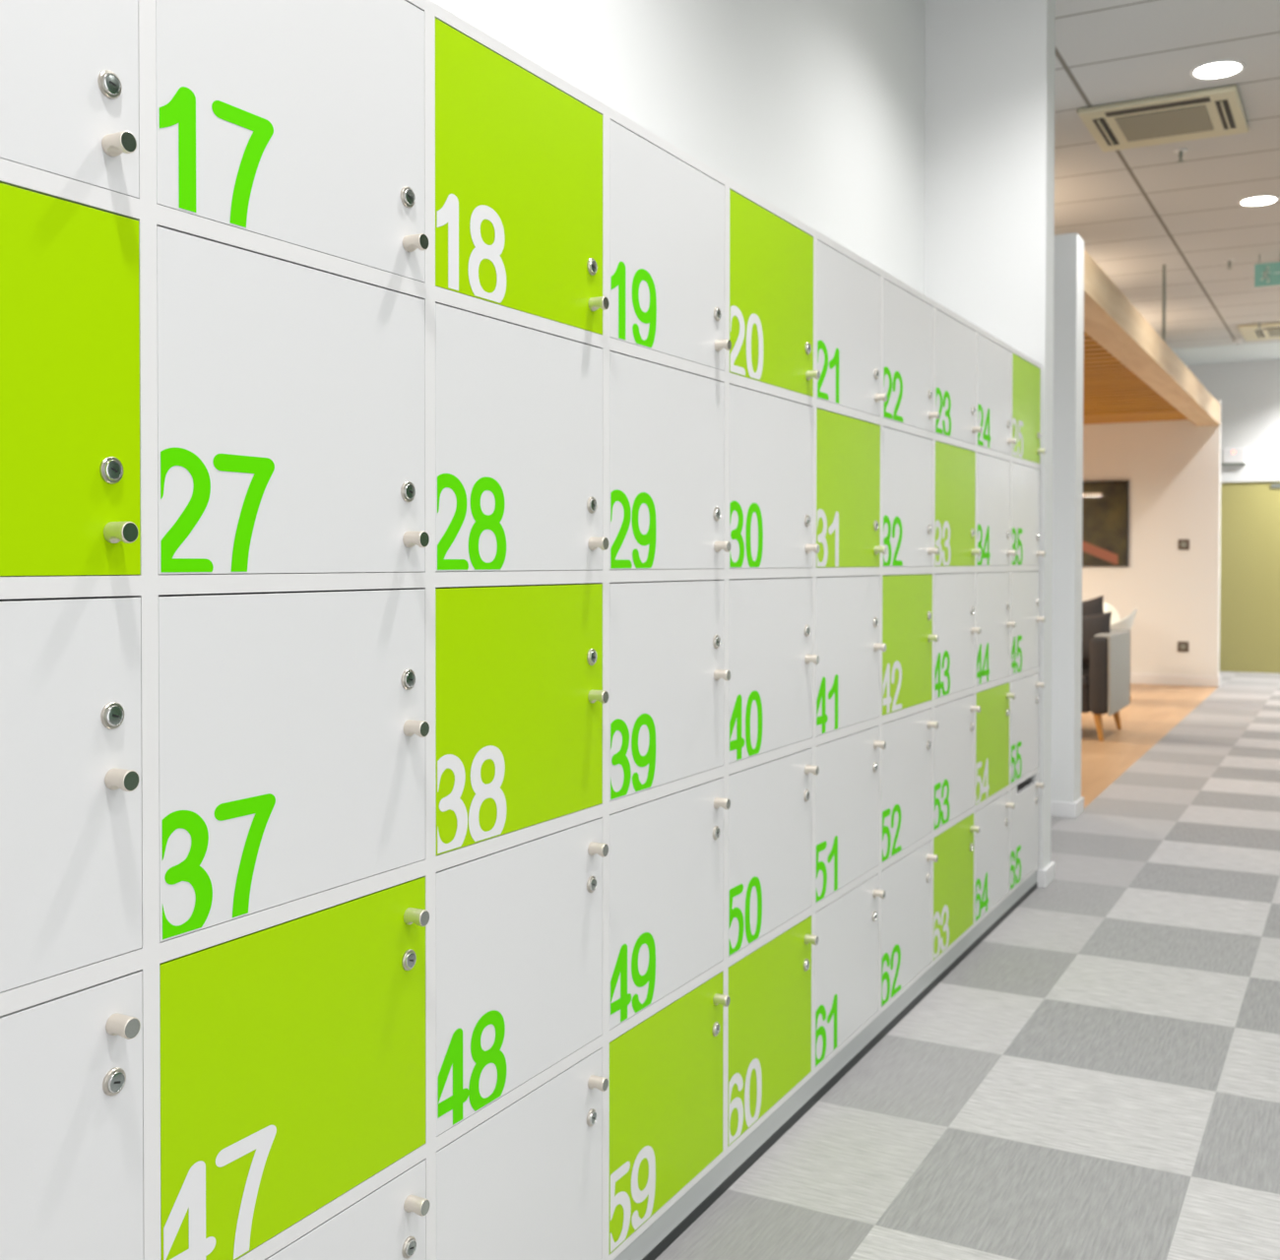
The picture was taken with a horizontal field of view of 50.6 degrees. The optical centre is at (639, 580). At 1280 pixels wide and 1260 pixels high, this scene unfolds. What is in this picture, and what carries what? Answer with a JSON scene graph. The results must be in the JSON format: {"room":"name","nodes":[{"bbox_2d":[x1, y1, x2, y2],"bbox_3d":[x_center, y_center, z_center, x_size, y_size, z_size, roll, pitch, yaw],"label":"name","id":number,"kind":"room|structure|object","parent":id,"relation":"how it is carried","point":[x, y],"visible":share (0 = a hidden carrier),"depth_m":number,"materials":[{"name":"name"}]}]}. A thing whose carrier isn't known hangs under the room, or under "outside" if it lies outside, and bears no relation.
{"room":"office corridor","nodes":[
{"label":"office corridor","id":0,"kind":"room"},
{"bbox_2d":[430,0,925,294],"bbox_3d":[-1.242,-0.517,1.109,0.100,3.500,9.780,0,1,28],"label":"wall","id":1,"kind":"structure","parent":0,"point":[815,108],"depth_m":4.06,"materials":[{"name":"white paint"}]},
{"bbox_2d":[655,671,1279,1259],"bbox_3d":[1.500,1.215,6.181,9.400,0.100,21.270,0,1,28],"label":"floor","id":2,"kind":"structure","parent":0,"point":[1098,1078],"depth_m":3.34,"materials":[{"name":"carpet"}]},
{"bbox_2d":[251,1148,431,1259],"bbox_3d":[-0.584,0.961,1.726,0.482,0.382,0.475,0,1,28],"label":"locker","id":3,"kind":"object","parent":2,"relation":"on","point":[390,1219],"visible":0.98,"depth_m":1.74,"materials":[{"name":"white laminate"}]},
{"bbox_2d":[151,866,431,1259],"bbox_3d":[-0.584,0.578,1.721,0.482,0.383,0.475,0,1,28],"label":"locker","id":4,"kind":"object","parent":3,"relation":"on","point":[291,1051],"visible":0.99,"depth_m":1.58,"materials":[{"name":"green plastic"}]},
{"bbox_2d":[149,579,431,956],"bbox_3d":[-0.583,0.194,1.715,0.482,0.386,0.475,0,1,28],"label":"locker","id":5,"kind":"object","parent":4,"relation":"on","point":[290,722],"visible":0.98,"depth_m":1.57,"materials":[{"name":"white plastic"}]},
{"bbox_2d":[148,211,430,585],"bbox_3d":[-0.583,-0.192,1.710,0.482,0.386,0.475,0,1,28],"label":"locker","id":6,"kind":"object","parent":5,"relation":"on","point":[289,393],"visible":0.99,"depth_m":1.57,"materials":[{"name":"white plastic"}]},
{"bbox_2d":[147,0,430,292],"bbox_3d":[-0.583,-0.580,1.704,0.482,0.390,0.475,0,1,28],"label":"locker","id":7,"kind":"object","parent":6,"relation":"on","point":[300,127],"visible":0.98,"depth_m":1.59,"materials":[{"name":"white laminate"}]},
{"bbox_2d":[431,1039,608,1259],"bbox_3d":[-0.358,0.955,2.144,0.482,0.382,0.475,0,1,28],"label":"locker","id":8,"kind":"object","parent":2,"relation":"on","point":[525,1180],"visible":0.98,"depth_m":2.05,"materials":[{"name":"white plastic"}]},
{"bbox_2d":[431,809,608,1147],"bbox_3d":[-0.358,0.573,2.139,0.482,0.383,0.475,0,1,28],"label":"locker","id":9,"kind":"object","parent":8,"relation":"on","point":[518,925],"visible":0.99,"depth_m":2.00,"materials":[{"name":"white plastic"}]},
{"bbox_2d":[430,576,608,865],"bbox_3d":[-0.357,0.189,2.133,0.482,0.386,0.475,0,1,28],"label":"locker","id":10,"kind":"object","parent":9,"relation":"on","point":[519,695],"visible":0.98,"depth_m":2.00,"materials":[{"name":"green plastic"}]},
{"bbox_2d":[430,292,608,579],"bbox_3d":[-0.357,-0.198,2.128,0.482,0.386,0.475,0,1,28],"label":"locker","id":11,"kind":"object","parent":10,"relation":"on","point":[518,406],"visible":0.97,"depth_m":1.99,"materials":[{"name":"white plastic"}]},
{"bbox_2d":[430,0,609,342],"bbox_3d":[-0.356,-0.585,2.122,0.482,0.390,0.475,0,1,28],"label":"locker","id":12,"kind":"object","parent":11,"relation":"on","point":[518,152],"visible":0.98,"depth_m":1.99,"materials":[{"name":"green plastic"}]},
{"bbox_2d":[605,964,730,1259],"bbox_3d":[-0.132,0.949,2.562,0.482,0.382,0.475,0,1,28],"label":"locker","id":13,"kind":"object","parent":2,"relation":"on","point":[666,1069],"visible":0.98,"depth_m":2.43,"materials":[{"name":"green laminate"}]},
{"bbox_2d":[605,770,730,1038],"bbox_3d":[-0.132,0.567,2.556,0.482,0.383,0.475,0,1,28],"label":"locker","id":14,"kind":"object","parent":13,"relation":"on","point":[667,856],"visible":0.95,"depth_m":2.42,"materials":[{"name":"white laminate"}]},
{"bbox_2d":[606,574,730,809],"bbox_3d":[-0.131,0.183,2.551,0.482,0.386,0.475,0,1,28],"label":"locker","id":15,"kind":"object","parent":14,"relation":"on","point":[668,674],"visible":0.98,"depth_m":2.42,"materials":[{"name":"white plastic"}]},
{"bbox_2d":[606,342,731,576],"bbox_3d":[-0.131,-0.203,2.545,0.482,0.386,0.475,0,1,28],"label":"locker","id":16,"kind":"object","parent":15,"relation":"on","point":[667,419],"visible":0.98,"depth_m":2.42,"materials":[{"name":"white plastic"}]},
{"bbox_2d":[606,105,731,377],"bbox_3d":[-0.130,-0.591,2.540,0.482,0.390,0.475,0,1,28],"label":"locker","id":17,"kind":"object","parent":16,"relation":"on","point":[667,209],"visible":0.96,"depth_m":2.41,"materials":[{"name":"white laminate"}]},
{"bbox_2d":[725,909,818,1155],"bbox_3d":[0.094,0.944,2.979,0.482,0.382,0.475,0,1,28],"label":"locker","id":18,"kind":"object","parent":2,"relation":"on","point":[769,987],"visible":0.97,"depth_m":2.85,"materials":[{"name":"green plastic"}]},
{"bbox_2d":[725,742,819,963],"bbox_3d":[0.095,0.561,2.974,0.482,0.383,0.475,0,1,28],"label":"locker","id":19,"kind":"object","parent":18,"relation":"on","point":[769,878],"visible":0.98,"depth_m":2.85,"materials":[{"name":"white plastic"}]},
{"bbox_2d":[726,573,819,769],"bbox_3d":[0.095,0.177,2.968,0.482,0.386,0.475,0,1,28],"label":"locker","id":20,"kind":"object","parent":19,"relation":"on","point":[771,659],"visible":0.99,"depth_m":2.84,"materials":[{"name":"white laminate"}]},
{"bbox_2d":[726,377,819,574],"bbox_3d":[0.095,-0.209,2.963,0.482,0.386,0.475,0,1,28],"label":"locker","id":21,"kind":"object","parent":20,"relation":"on","point":[771,434],"visible":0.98,"depth_m":2.83,"materials":[{"name":"white laminate"}]},
{"bbox_2d":[726,178,820,402],"bbox_3d":[0.096,-0.597,2.958,0.482,0.390,0.475,0,1,28],"label":"locker","id":22,"kind":"object","parent":21,"relation":"on","point":[771,252],"visible":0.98,"depth_m":2.84,"materials":[{"name":"green plastic"}]},
{"bbox_2d":[613,870,1037,1259],"bbox_3d":[0.204,1.168,3.192,0.426,0.074,4.750,0,1,28],"label":"plinth","id":23,"kind":"object","parent":2,"relation":"on","point":[652,1243],"visible":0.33,"depth_m":3.03,"materials":[{"name":"grey"}]},
{"bbox_2d":[813,868,885,1075],"bbox_3d":[0.320,0.938,3.397,0.482,0.382,0.475,0,1,28],"label":"locker","id":24,"kind":"object","parent":2,"relation":"on","point":[847,927],"visible":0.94,"depth_m":3.27,"materials":[{"name":"white laminate"}]},
{"bbox_2d":[813,720,886,909],"bbox_3d":[0.321,0.556,3.392,0.482,0.383,0.475,0,1,28],"label":"locker","id":25,"kind":"object","parent":24,"relation":"on","point":[847,784],"visible":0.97,"depth_m":3.27,"materials":[{"name":"white laminate"}]},
{"bbox_2d":[814,571,886,742],"bbox_3d":[0.321,0.172,3.386,0.482,0.386,0.475,0,1,28],"label":"locker","id":26,"kind":"object","parent":25,"relation":"on","point":[848,645],"visible":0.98,"depth_m":3.26,"materials":[{"name":"white plastic"}]},
{"bbox_2d":[814,402,886,573],"bbox_3d":[0.321,-0.214,3.381,0.482,0.386,0.475,0,1,28],"label":"locker","id":27,"kind":"object","parent":26,"relation":"on","point":[848,445],"visible":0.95,"depth_m":3.26,"materials":[{"name":"green plastic"}]},
{"bbox_2d":[815,230,887,421],"bbox_3d":[0.322,-0.602,3.375,0.482,0.390,0.475,0,1,28],"label":"locker","id":28,"kind":"object","parent":27,"relation":"on","point":[848,287],"visible":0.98,"depth_m":3.25,"materials":[{"name":"white plastic"}]},
{"bbox_2d":[879,835,938,1015],"bbox_3d":[0.546,0.932,3.814,0.482,0.382,0.475,0,1,28],"label":"locker","id":29,"kind":"object","parent":2,"relation":"on","point":[906,909],"visible":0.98,"depth_m":3.70,"materials":[{"name":"white plastic"}]},
{"bbox_2d":[880,704,938,867],"bbox_3d":[0.547,0.550,3.809,0.482,0.383,0.475,0,1,28],"label":"locker","id":30,"kind":"object","parent":29,"relation":"on","point":[906,760],"visible":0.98,"depth_m":3.69,"materials":[{"name":"white plastic"}]},
{"bbox_2d":[880,570,938,720],"bbox_3d":[0.547,0.166,3.804,0.482,0.386,0.475,0,1,28],"label":"locker","id":31,"kind":"object","parent":30,"relation":"on","point":[907,597],"visible":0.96,"depth_m":3.69,"materials":[{"name":"green plastic"}]},
{"bbox_2d":[881,421,939,571],"bbox_3d":[0.547,-0.220,3.798,0.482,0.386,0.475,0,1,28],"label":"locker","id":32,"kind":"object","parent":31,"relation":"on","point":[907,455],"visible":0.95,"depth_m":3.68,"materials":[{"name":"white plastic"}]},
{"bbox_2d":[882,269,939,436],"bbox_3d":[0.548,-0.608,3.793,0.482,0.390,0.475,0,1,28],"label":"locker","id":33,"kind":"object","parent":32,"relation":"on","point":[908,314],"visible":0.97,"depth_m":3.68,"materials":[{"name":"white plastic"}]},
{"bbox_2d":[932,809,979,965],"bbox_3d":[0.772,0.927,4.232,0.482,0.382,0.475,0,1,28],"label":"locker","id":34,"kind":"object","parent":2,"relation":"on","point":[953,873],"visible":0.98,"depth_m":4.12,"materials":[{"name":"green laminate"}]},
{"bbox_2d":[932,690,980,834],"bbox_3d":[0.773,0.544,4.227,0.482,0.383,0.475,0,1,28],"label":"locker","id":35,"kind":"object","parent":34,"relation":"on","point":[953,757],"visible":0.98,"depth_m":4.12,"materials":[{"name":"white plastic"}]},
{"bbox_2d":[933,569,980,703],"bbox_3d":[0.773,0.160,4.221,0.482,0.386,0.475,0,1,28],"label":"locker","id":36,"kind":"object","parent":35,"relation":"on","point":[954,591],"visible":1,"depth_m":4.10,"materials":[{"name":"white laminate"}]},
{"bbox_2d":[933,436,981,570],"bbox_3d":[0.774,-0.226,4.216,0.482,0.386,0.475,0,1,28],"label":"locker","id":37,"kind":"object","parent":36,"relation":"on","point":[955,464],"visible":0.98,"depth_m":4.10,"materials":[{"name":"green laminate"}]},
{"bbox_2d":[934,301,981,447],"bbox_3d":[0.774,-0.614,4.210,0.482,0.390,0.475,0,1,28],"label":"locker","id":38,"kind":"object","parent":37,"relation":"on","point":[955,337],"visible":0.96,"depth_m":4.09,"materials":[{"name":"white plastic"}]},
{"bbox_2d":[974,787,1015,926],"bbox_3d":[0.999,0.921,4.650,0.482,0.382,0.475,0,1,28],"label":"locker","id":39,"kind":"object","parent":2,"relation":"on","point":[992,844],"visible":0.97,"depth_m":4.53,"materials":[{"name":"white laminate"}]},
{"bbox_2d":[974,679,1015,809],"bbox_3d":[0.999,0.539,4.644,0.482,0.383,0.475,0,1,28],"label":"locker","id":40,"kind":"object","parent":39,"relation":"on","point":[992,723],"visible":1,"depth_m":4.53,"materials":[{"name":"green plastic"}]},
{"bbox_2d":[975,569,1016,690],"bbox_3d":[0.999,0.155,4.639,0.482,0.386,0.475,0,1,28],"label":"locker","id":41,"kind":"object","parent":40,"relation":"on","point":[992,586],"visible":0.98,"depth_m":4.52,"materials":[{"name":"white plastic"}]},
{"bbox_2d":[975,448,1016,569],"bbox_3d":[1.000,-0.231,4.634,0.482,0.386,0.475,0,1,28],"label":"locker","id":42,"kind":"object","parent":41,"relation":"on","point":[993,471],"visible":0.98,"depth_m":4.52,"materials":[{"name":"white laminate"}]},
{"bbox_2d":[976,325,1017,458],"bbox_3d":[1.000,-0.619,4.628,0.482,0.390,0.475,0,1,28],"label":"locker","id":43,"kind":"object","parent":42,"relation":"on","point":[993,355],"visible":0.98,"depth_m":4.51,"materials":[{"name":"white laminate"}]},
{"bbox_2d":[1009,769,1043,895],"bbox_3d":[1.225,0.915,5.067,0.482,0.382,0.475,0,1,28],"label":"locker","id":44,"kind":"object","parent":2,"relation":"on","point":[1024,818],"visible":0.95,"depth_m":4.96,"materials":[{"name":"white plastic"}]},
{"bbox_2d":[1010,669,1044,786],"bbox_3d":[1.225,0.533,5.062,0.482,0.383,0.475,0,1,28],"label":"locker","id":45,"kind":"object","parent":44,"relation":"on","point":[1025,708],"visible":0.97,"depth_m":4.95,"materials":[{"name":"white laminate"}]},
{"bbox_2d":[1010,568,1044,678],"bbox_3d":[1.225,0.149,5.057,0.482,0.386,0.475,0,1,28],"label":"locker","id":46,"kind":"object","parent":45,"relation":"on","point":[1025,582],"visible":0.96,"depth_m":4.95,"materials":[{"name":"white plastic"}]},
{"bbox_2d":[1011,458,1045,569],"bbox_3d":[1.226,-0.237,5.051,0.482,0.386,0.475,0,1,28],"label":"locker","id":47,"kind":"object","parent":46,"relation":"on","point":[1025,477],"visible":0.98,"depth_m":4.94,"materials":[{"name":"white laminate"}]},
{"bbox_2d":[1011,347,1045,466],"bbox_3d":[1.226,-0.625,5.046,0.482,0.390,0.475,0,1,28],"label":"locker","id":48,"kind":"object","parent":47,"relation":"on","point":[1026,372],"visible":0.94,"depth_m":4.93,"materials":[{"name":"green plastic"}]},
{"bbox_2d":[1081,629,1130,741],"bbox_3d":[2.528,0.738,10.207,2.100,0.749,0.860,0,1,28],"label":"sofa","id":49,"kind":"object","parent":2,"relation":"on","point":[1106,681],"visible":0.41,"depth_m":9.41,"materials":[{"name":"grey fabric"}]},
{"bbox_2d":[1082,669,1089,688],"bbox_3d":[2.504,0.705,10.140,1.780,0.090,0.680,0,1,28],"label":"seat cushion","id":50,"kind":"object","parent":49,"relation":"on","point":[1085,672],"depth_m":9.44,"materials":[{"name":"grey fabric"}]},
{"bbox_2d":[1082,595,1103,616],"bbox_3d":[3.232,0.342,9.934,0.477,0.463,0.172,1,1,32],"label":"cushion","id":51,"kind":"object","parent":49,"relation":"on","point":[1093,607],"visible":0.13,"depth_m":9.88,"materials":[{"name":"grey fabric"}]},
{"bbox_2d":[1082,611,1111,665],"bbox_3d":[3.191,0.434,9.719,0.425,0.422,0.177,0,1,25],"label":"cushion","id":52,"kind":"object","parent":49,"relation":"on","point":[1092,625],"visible":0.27,"depth_m":9.65,"materials":[{"name":"grey fabric"}]},
{"bbox_2d":[1109,607,1137,699],"bbox_3d":[4.157,0.665,12.114,0.560,0.846,0.562,0,1,23],"label":"armchair","id":53,"kind":"object","parent":2,"relation":"on","point":[1126,622],"visible":0.05,"depth_m":11.89,"materials":[{"name":"white fabric"}]},
{"bbox_3d":[-0.810,0.966,1.309,0.482,0.382,0.475,0,1,28],"label":"locker","id":54,"kind":"object","parent":2,"relation":"on","visible":0},
{"bbox_2d":[0,956,152,1259],"bbox_3d":[-0.810,0.584,1.303,0.482,0.383,0.475,0,1,28],"label":"locker","id":55,"kind":"object","parent":54,"relation":"on","point":[76,1130],"visible":1,"depth_m":1.33,"materials":[{"name":"white plastic"}]},
{"bbox_2d":[0,585,151,1005],"bbox_3d":[-0.809,0.200,1.298,0.482,0.386,0.475,0,1,28],"label":"locker","id":56,"kind":"object","parent":55,"relation":"on","point":[76,888],"visible":1,"depth_m":1.32,"materials":[{"name":"white plastic"}]},
{"bbox_2d":[0,169,149,588],"bbox_3d":[-0.809,-0.186,1.292,0.482,0.386,0.475,0,1,28],"label":"locker","id":57,"kind":"object","parent":56,"relation":"on","point":[75,404],"visible":1,"depth_m":1.31,"materials":[{"name":"green laminate"}]},
{"bbox_2d":[0,0,148,211],"bbox_3d":[-0.809,-0.574,1.287,0.482,0.390,0.475,0,1,28],"label":"locker","id":58,"kind":"object","parent":57,"relation":"on","point":[74,73],"visible":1,"depth_m":1.32,"materials":[{"name":"white plastic"}]},
{"bbox_2d":[924,0,1055,869],"bbox_3d":[-0.711,-0.592,6.467,5.212,3.500,0.150,0,1,28],"label":"wall pillar","id":59,"kind":"structure","parent":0,"point":[990,110],"depth_m":5.24,"materials":[{"name":"white paint"}]},
{"bbox_2d":[1036,861,1054,888],"bbox_3d":[1.553,1.144,5.264,0.086,0.068,0.174,0,1,28],"label":"trim","id":60,"kind":"structure","parent":59,"relation":"attached to","point":[1045,876],"depth_m":5.18,"materials":[{"name":"white"}]},
{"bbox_2d":[1051,232,1084,803],"bbox_3d":[-0.061,-0.281,7.848,5.045,2.840,0.190,0,1,28],"label":"column","id":61,"kind":"structure","parent":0,"point":[1068,250],"depth_m":6.59,"materials":[{"name":"white paint"}]},
{"bbox_2d":[1050,796,1084,819],"bbox_3d":[-0.058,1.102,7.863,5.058,0.075,0.213,0,1,28],"label":"baseboard","id":62,"kind":"structure","parent":61,"relation":"attached to","point":[1057,808],"depth_m":6.60,"materials":[{"name":"white"}]},
{"bbox_2d":[1102,603,1120,623],"bbox_3d":[4.365,0.651,13.086,0.560,0.846,0.562,-1,1,-43],"label":"cushion","id":63,"kind":"object","parent":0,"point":[1108,608],"visible":0.02,"depth_m":13.16,"materials":[{"name":"white fabric"}]},
{"bbox_2d":[1082,399,1220,676],"bbox_3d":[3.599,-0.383,14.684,4.974,2.860,0.140,0,1,28],"label":"wall","id":64,"kind":"structure","parent":0,"point":[1172,469],"depth_m":13.68,"materials":[{"name":"white paint"}]},
{"bbox_2d":[1082,480,1129,567],"bbox_3d":[4.467,-0.582,14.113,1.200,0.882,0.032,0,1,28],"label":"framed picture","id":65,"kind":"object","parent":64,"relation":"attached to","point":[1105,516],"visible":0.41,"depth_m":13.92,"materials":[{"name":"black"}]},
{"bbox_2d":[1130,673,1220,687],"bbox_3d":[3.600,0.994,14.694,4.987,0.105,0.153,0,1,28],"label":"baseboard","id":66,"kind":"structure","parent":64,"relation":"attached to","point":[1136,678],"depth_m":13.63,"materials":[{"name":"white wood"}]},
{"bbox_2d":[1177,641,1188,651],"bbox_3d":[5.462,0.672,13.603,0.104,0.104,0.012,0,1,28],"label":"wall socket","id":67,"kind":"object","parent":64,"relation":"attached to","point":[1182,646],"visible":1,"depth_m":13.60,"materials":[{"name":"brown metal"}]},
{"bbox_2d":[1178,539,1189,549],"bbox_3d":[5.463,-0.356,13.588,0.104,0.104,0.012,0,1,28],"label":"wall socket","id":68,"kind":"object","parent":64,"relation":"attached to","point":[1183,544],"visible":1,"depth_m":13.58,"materials":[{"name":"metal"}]},
{"bbox_2d":[1054,0,1279,366],"bbox_3d":[1.504,-2.383,6.131,9.600,0.104,21.270,0,1,28],"label":"ceiling","id":69,"kind":"structure","parent":0,"point":[1136,212],"depth_m":7.87,"materials":[{"name":"tile"}]},
{"bbox_2d":[1083,250,1220,426],"bbox_3d":[1.791,-1.957,11.246,5.043,0.900,7.590,0,1,28],"label":"canopy","id":70,"kind":"object","parent":69,"relation":"hanging from","point":[1130,372],"visible":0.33,"depth_m":10.09,"materials":[{"name":"brown wood"}]},
{"bbox_2d":[1077,84,1249,151],"bbox_3d":[2.663,-2.324,6.863,0.730,0.040,0.730,0,1,28],"label":"air conditioner","id":71,"kind":"object","parent":69,"relation":"attached to","point":[1215,111],"depth_m":6.78,"materials":[{"name":"beige plastic"}]},
{"bbox_2d":[1091,118,1119,145],"bbox_3d":[2.413,-2.317,6.998,0.056,0.002,0.480,0,1,28],"label":"outlet","id":72,"kind":"object","parent":71,"relation":"attached to","point":[1105,130],"depth_m":6.99,"materials":[{"name":"grey plastic"}]},
{"bbox_2d":[1104,97,1211,117],"bbox_3d":[2.528,-2.312,6.612,0.480,0.002,0.068,0,1,28],"label":"outlet","id":73,"kind":"object","parent":71,"relation":"attached to","point":[1190,101],"depth_m":6.61,"materials":[{"name":"grey plastic"}]},
{"bbox_2d":[1114,105,1214,141],"bbox_3d":[2.663,-2.314,6.863,0.420,0.007,0.420,0,1,28],"label":"ceiling vent","id":74,"kind":"object","parent":71,"relation":"in","point":[1187,119],"depth_m":6.84,"materials":[{"name":"beige"}]},
{"bbox_2d":[1215,99,1236,129],"bbox_3d":[2.914,-2.313,6.727,0.056,0.002,0.480,0,1,28],"label":"outlet","id":75,"kind":"object","parent":71,"relation":"attached to","point":[1225,109],"depth_m":6.72,"materials":[{"name":"grey plastic"}]},
{"bbox_2d":[1173,147,1187,162],"bbox_3d":[2.957,-2.319,7.397,0.072,0.065,0.072,0,1,28],"label":"sprinkler","id":76,"kind":"object","parent":69,"relation":"attached to","point":[1183,150],"visible":1,"depth_m":7.39,"materials":[{"name":"white metal"}]},
{"bbox_2d":[1189,60,1245,79],"bbox_3d":[2.639,-2.330,6.182,0.236,0.008,0.236,0,1,28],"label":"recessed light","id":77,"kind":"object","parent":69,"relation":"in","point":[1219,69],"visible":1,"depth_m":6.17,"materials":[{"name":"white plastic"}]},
{"bbox_2d":[1194,63,1240,77],"bbox_3d":[2.639,-2.330,6.182,0.198,0.001,0.198,0,1,28],"label":"diffuser","id":78,"kind":"object","parent":77,"relation":"attached to","point":[1205,70],"depth_m":6.18,"materials":[{"name":"white"}]},
{"bbox_2d":[1223,258,1234,269],"bbox_3d":[4.400,-2.355,10.096,0.072,0.065,0.072,0,1,28],"label":"sprinkler","id":79,"kind":"object","parent":69,"relation":"attached to","point":[1229,261],"visible":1,"depth_m":10.09,"materials":[{"name":"white metal"}]},
{"bbox_2d":[1232,338,1243,343],"bbox_3d":[6.052,-2.418,13.693,0.100,0.037,0.100,0,1,28],"label":"smoke detector","id":80,"kind":"object","parent":69,"relation":"attached to","point":[1235,341],"visible":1,"depth_m":13.66,"materials":[{"name":"white plastic"}]},
{"bbox_2d":[1237,194,1279,205],"bbox_3d":[3.853,-2.361,8.424,0.236,0.008,0.236,0,1,28],"label":"recessed light","id":81,"kind":"object","parent":69,"relation":"in","point":[1262,200],"visible":1,"depth_m":8.41,"materials":[{"name":"white plastic"}]},
{"bbox_2d":[1241,196,1276,204],"bbox_3d":[3.853,-2.361,8.424,0.198,0.001,0.198,0,1,28],"label":"diffuser","id":82,"kind":"object","parent":81,"relation":"attached to","point":[1250,200],"depth_m":8.41,"materials":[{"name":"white plastic"}]},
{"bbox_2d":[1237,321,1279,341],"bbox_3d":[6.295,-2.408,13.049,0.900,0.040,0.900,0,1,28],"label":"air conditioner","id":83,"kind":"object","parent":69,"relation":"attached to","point":[1268,331],"depth_m":13.05,"materials":[{"name":"beige plastic"}]},
{"bbox_2d":[1255,329,1265,337],"bbox_3d":[6.044,-2.401,13.185,0.056,0.002,0.480,0,1,28],"label":"outlet","id":84,"kind":"object","parent":83,"relation":"attached to","point":[1258,333],"depth_m":13.16,"materials":[{"name":"grey plastic"}]},
{"bbox_2d":[1267,328,1279,336],"bbox_3d":[6.295,-2.397,13.050,0.420,0.007,0.420,0,1,28],"label":"ceiling vent","id":85,"kind":"object","parent":83,"relation":"in","point":[1270,332],"depth_m":13.11,"materials":[{"name":"beige plastic"}]},
{"bbox_2d":[1254,254,1279,287],"bbox_3d":[4.598,-2.267,9.875,0.200,0.235,0.026,0,1,28],"label":"hanging sign","id":86,"kind":"object","parent":69,"relation":"hanging from","point":[1265,274],"visible":1,"depth_m":9.88,"materials":[{"name":"teal plastic"}]},
{"bbox_2d":[1186,360,1279,482],"bbox_3d":[6.541,-0.711,15.464,9.400,3.500,0.100,0,1,28],"label":"wall","id":87,"kind":"structure","parent":0,"point":[1248,393],"depth_m":15.22,"materials":[{"name":"white paint"}]},
{"bbox_2d":[1221,448,1245,465],"bbox_3d":[6.707,-1.392,15.277,0.240,0.193,0.053,0,1,28],"label":"emergency light","id":88,"kind":"object","parent":87,"relation":"attached to","point":[1230,456],"visible":1,"depth_m":15.25,"materials":[{"name":"white plastic"}]},
{"bbox_2d":[1219,481,1279,673],"bbox_3d":[7.583,-0.027,14.879,3.400,2.150,0.032,0,1,28],"label":"door","id":89,"kind":"structure","parent":87,"relation":"attached to","point":[1249,536],"depth_m":15.25,"materials":[{"name":"green"}]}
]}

